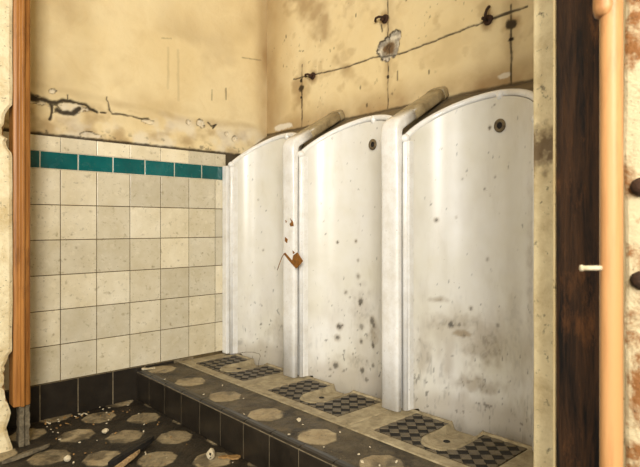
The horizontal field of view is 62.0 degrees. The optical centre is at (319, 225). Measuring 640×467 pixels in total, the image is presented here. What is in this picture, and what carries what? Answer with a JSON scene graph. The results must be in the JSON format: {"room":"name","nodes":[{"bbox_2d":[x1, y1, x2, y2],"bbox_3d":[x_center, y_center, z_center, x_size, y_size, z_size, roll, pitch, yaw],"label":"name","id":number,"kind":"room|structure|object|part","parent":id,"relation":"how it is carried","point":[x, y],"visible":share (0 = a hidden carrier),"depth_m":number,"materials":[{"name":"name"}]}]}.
{"room":"public restroom","nodes":[
{"label":"public restroom","id":0,"kind":"room"},
{"bbox_2d":[0,399,256,466],"bbox_3d":[-0.252,0.870,-0.876,5.442,0.101,6.052,0,0,-43],"label":"floor","id":1,"kind":"structure","parent":0,"point":[173,451],"depth_m":2.02,"materials":[{"name":"tile"}]},
{"bbox_2d":[9,0,29,446],"bbox_3d":[-1.118,-0.553,1.991,0.060,2.753,0.079,0,0,-43],"label":"trim","id":2,"kind":"structure","parent":1,"relation":"on","point":[19,112],"depth_m":1.97,"materials":[{"name":"orange wood"}]},
{"bbox_2d":[2,443,49,463],"bbox_3d":[-1.042,0.809,1.894,0.029,0.021,0.160,0,0,39],"label":"batten","id":3,"kind":"object","parent":1,"relation":"on","point":[37,449],"visible":1,"depth_m":1.88,"materials":[{"name":"grey wood"}]},
{"bbox_2d":[64,455,70,461],"bbox_3d":[-0.877,0.808,1.849,0.024,0.024,0.022,0,0,-11],"label":"pebble","id":4,"kind":"object","parent":1,"relation":"on","point":[67,458],"visible":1,"depth_m":1.84,"materials":[{"name":"stone"}]},
{"bbox_2d":[115,449,139,466],"bbox_3d":[-0.670,0.810,1.815,0.025,0.020,0.190,0,0,16],"label":"wood splinter","id":5,"kind":"object","parent":1,"relation":"on","point":[131,457],"visible":1,"depth_m":1.83,"materials":[{"name":"brown wood"}]},
{"bbox_2d":[108,436,154,466],"bbox_3d":[-0.673,0.807,1.914,0.040,0.026,0.220,0,0,24],"label":"charred splinter","id":6,"kind":"object","parent":1,"relation":"on","point":[143,444],"visible":0.96,"depth_m":1.90,"materials":[{"name":"black wood"}]},
{"bbox_2d":[206,448,214,459],"bbox_3d":[-0.384,0.799,1.865,0.030,0.042,0.038,0,0,-10],"label":"lump","id":7,"kind":"object","parent":1,"relation":"on","point":[210,454],"visible":1,"depth_m":1.85,"materials":[{"name":"beige stone"}]},
{"bbox_2d":[218,455,240,459],"bbox_3d":[-0.319,0.816,1.880,0.080,0.006,0.036,0,0,6],"label":"scrap","id":8,"kind":"object","parent":1,"relation":"on","point":[232,457],"visible":1,"depth_m":1.88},
{"bbox_2d":[179,353,287,387],"bbox_3d":[-0.402,0.738,2.558,0.300,0.125,0.587,0,0,-43],"label":"urinal tread","id":9,"kind":"object","parent":1,"relation":"on","point":[237,369],"visible":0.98,"depth_m":2.53,"materials":[{"name":"beige ceramic"}]},
{"bbox_3d":[-0.460,0.684,2.647,0.235,0.001,0.209,0,0,-43],"label":"recessed panel","id":10,"kind":"part","parent":9,"relation":"part of","materials":[{"name":"ceramic"}]},
{"bbox_3d":[-0.318,0.684,2.493,0.235,0.001,0.209,0,0,-43],"label":"recessed panel","id":11,"kind":"part","parent":9,"relation":"part of","materials":[{"name":"ceramic"}]},
{"bbox_2d":[222,123,336,367],"bbox_3d":[-0.211,0.152,2.722,0.300,1.328,0.592,0,0,-43],"label":"urinal","id":12,"kind":"object","parent":1,"relation":"on","point":[252,183],"visible":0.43,"depth_m":2.82,"materials":[{"name":"white ceramic"}]},
{"bbox_2d":[235,138,287,367],"bbox_3d":[-0.237,0.183,2.679,0.158,1.265,0.476,0,0,-43],"label":"bowl","id":13,"kind":"object","parent":12,"relation":"on","point":[259,169],"depth_m":2.82,"materials":[{"name":"white ceramic"}]},
{"bbox_2d":[137,362,444,466],"bbox_3d":[0.245,0.751,1.483,0.232,0.137,3.051,0,0,-43],"label":"step","id":14,"kind":"structure","parent":1,"relation":"on","point":[260,436],"depth_m":1.90,"materials":[{"name":"grey tile"}]},
{"bbox_2d":[246,375,390,426],"bbox_3d":[-0.004,0.738,2.126,0.300,0.125,0.587,0,0,-43],"label":"urinal tread","id":15,"kind":"object","parent":1,"relation":"on","point":[316,397],"visible":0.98,"depth_m":2.09,"materials":[{"name":"beige ceramic"}]},
{"bbox_3d":[-0.062,0.684,2.214,0.235,0.001,0.209,0,0,-43],"label":"recessed panel","id":16,"kind":"part","parent":15,"relation":"part of","materials":[{"name":"ceramic"}]},
{"bbox_3d":[0.080,0.684,2.060,0.235,0.001,0.209,0,0,-43],"label":"recessed panel","id":17,"kind":"part","parent":15,"relation":"part of","materials":[{"name":"black metal"}]},
{"bbox_2d":[298,105,435,398],"bbox_3d":[0.190,0.152,2.288,0.298,1.328,0.588,0,0,-43],"label":"urinal","id":18,"kind":"object","parent":1,"relation":"on","point":[340,185],"visible":0.62,"depth_m":2.38,"materials":[{"name":"white ceramic"}]},
{"bbox_2d":[305,121,384,398],"bbox_3d":[0.153,0.183,2.255,0.158,1.265,0.500,0,0,-43],"label":"bowl","id":19,"kind":"object","parent":18,"relation":"on","point":[343,185],"depth_m":2.38,"materials":[{"name":"white ceramic"}]},
{"bbox_2d":[345,409,533,466],"bbox_3d":[0.394,0.738,1.693,0.300,0.125,0.587,0,0,-43],"label":"urinal tread","id":20,"kind":"object","parent":1,"relation":"on","point":[435,439],"visible":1,"depth_m":1.69,"materials":[{"name":"beige ceramic"}]},
{"bbox_3d":[0.336,0.684,1.781,0.235,0.001,0.209,0,0,-43],"label":"recessed panel","id":21,"kind":"part","parent":20,"relation":"part of","materials":[{"name":"ceramic"}]},
{"bbox_3d":[0.478,0.684,1.628,0.235,0.001,0.209,0,0,-43],"label":"recessed panel","id":22,"kind":"part","parent":20,"relation":"part of","materials":[{"name":"ceramic"}]},
{"bbox_2d":[402,81,533,451],"bbox_3d":[0.588,0.152,1.855,0.298,1.328,0.588,0,0,-43],"label":"urinal","id":23,"kind":"object","parent":1,"relation":"on","point":[468,163],"visible":0.73,"depth_m":1.93,"materials":[{"name":"white ceramic"}]},
{"bbox_2d":[579,0,622,466],"bbox_3d":[0.327,-0.553,0.618,0.049,2.753,0.027,0,0,-13],"label":"pipe","id":24,"kind":"object","parent":1,"relation":"on","point":[609,12],"visible":1,"depth_m":0.61,"materials":[{"name":"orange paint"}]},
{"bbox_2d":[623,0,639,466],"bbox_3d":[0.463,-0.553,0.629,0.072,2.753,0.184,0,0,-43],"label":"trim","id":25,"kind":"structure","parent":1,"relation":"on","point":[631,133],"depth_m":0.67,"materials":[{"name":"beige paint"}]},
{"bbox_2d":[3,0,266,390],"bbox_3d":[-1.125,-0.555,2.304,2.263,2.750,0.028,0,0,-43],"label":"wall","id":26,"kind":"structure","parent":0,"point":[138,108],"depth_m":2.51,"materials":[{"name":"beige tile"}]},
{"bbox_2d":[0,0,12,452],"bbox_3d":[-1.275,-0.553,1.972,0.192,2.753,0.252,0,0,-43],"label":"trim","id":27,"kind":"structure","parent":26,"relation":"attached to","point":[6,75],"depth_m":1.93,"materials":[{"name":"beige paint"}]},
{"bbox_2d":[5,357,192,427],"bbox_3d":[-1.046,0.755,2.370,1.068,0.170,0.019,0,0,-43],"label":"baseboard","id":28,"kind":"structure","parent":26,"relation":"attached to","point":[70,396],"depth_m":2.35,"materials":[{"name":"grey tile"}]},
{"bbox_2d":[267,0,533,410],"bbox_3d":[1.032,-0.530,1.607,0.015,2.700,3.968,0,0,-43],"label":"wall","id":29,"kind":"structure","parent":0,"point":[362,66],"depth_m":2.42,"materials":[{"name":"beige paint"}]},
{"bbox_2d":[304,72,315,79],"bbox_3d":[-0.058,-0.774,2.759,0.041,0.041,0.069,0,0,-43],"label":"clip","id":30,"kind":"object","parent":29,"relation":"attached to","point":[312,75],"visible":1,"depth_m":2.75,"materials":[{"name":"metal"}]},
{"bbox_2d":[277,110,344,377],"bbox_3d":[-0.014,0.058,2.491,0.340,1.240,0.178,0,0,-43],"label":"divider","id":31,"kind":"object","parent":29,"relation":"attached to","point":[292,259],"visible":1,"depth_m":2.38,"materials":[{"name":"white ceramic"}]},
{"bbox_2d":[374,14,388,23],"bbox_3d":[0.271,-0.931,2.402,0.041,0.043,0.072,0,0,-43],"label":"clip","id":32,"kind":"object","parent":29,"relation":"attached to","point":[384,18],"visible":1,"depth_m":2.39,"materials":[{"name":"metal"}]},
{"bbox_3d":[0.292,-0.931,2.401,0.011,0.043,0.043,0,0,-43],"label":"wall plate","id":33,"kind":"part","parent":32,"relation":"part of","materials":[{"name":"metal"}]},
{"bbox_2d":[381,86,448,411],"bbox_3d":[0.373,0.058,2.072,0.338,1.240,0.085,0,0,-43],"label":"divider","id":34,"kind":"object","parent":29,"relation":"attached to","point":[392,128],"visible":1,"depth_m":1.95,"materials":[{"name":"white ceramic"}]},
{"bbox_2d":[481,5,492,24],"bbox_3d":[0.626,-0.795,2.015,0.041,0.071,0.043,0,0,-43],"label":"clip","id":35,"kind":"object","parent":29,"relation":"attached to","point":[487,19],"visible":1,"depth_m":2.01,"materials":[{"name":"metal"}]},
{"bbox_3d":[0.638,-0.781,2.025,0.011,0.043,0.043,0,0,-43],"label":"wall plate","id":36,"kind":"part","parent":35,"relation":"part of","materials":[{"name":"metal"}]},
{"bbox_2d":[623,0,625,466],"bbox_3d":[1.193,-0.555,0.400,0.123,2.750,1.974,0,0,-43],"label":"wall","id":37,"kind":"structure","parent":0,"point":[624,1],"depth_m":0.99,"materials":[{"name":"beige paint"}]},
{"bbox_2d":[533,0,552,466],"bbox_3d":[0.506,-0.553,1.141,0.122,2.753,0.048,0,0,-43],"label":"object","id":38,"kind":"structure","parent":37,"relation":"attached to","point":[543,9],"depth_m":1.10,"materials":[{"name":"paint"}]},
{"bbox_2d":[553,0,599,466],"bbox_3d":[0.497,-0.553,0.993,0.097,2.753,0.085,0,0,-43],"label":"door","id":39,"kind":"structure","parent":37,"relation":"attached to","point":[576,30],"depth_m":0.97,"materials":[{"name":"black wood"}]}
]}

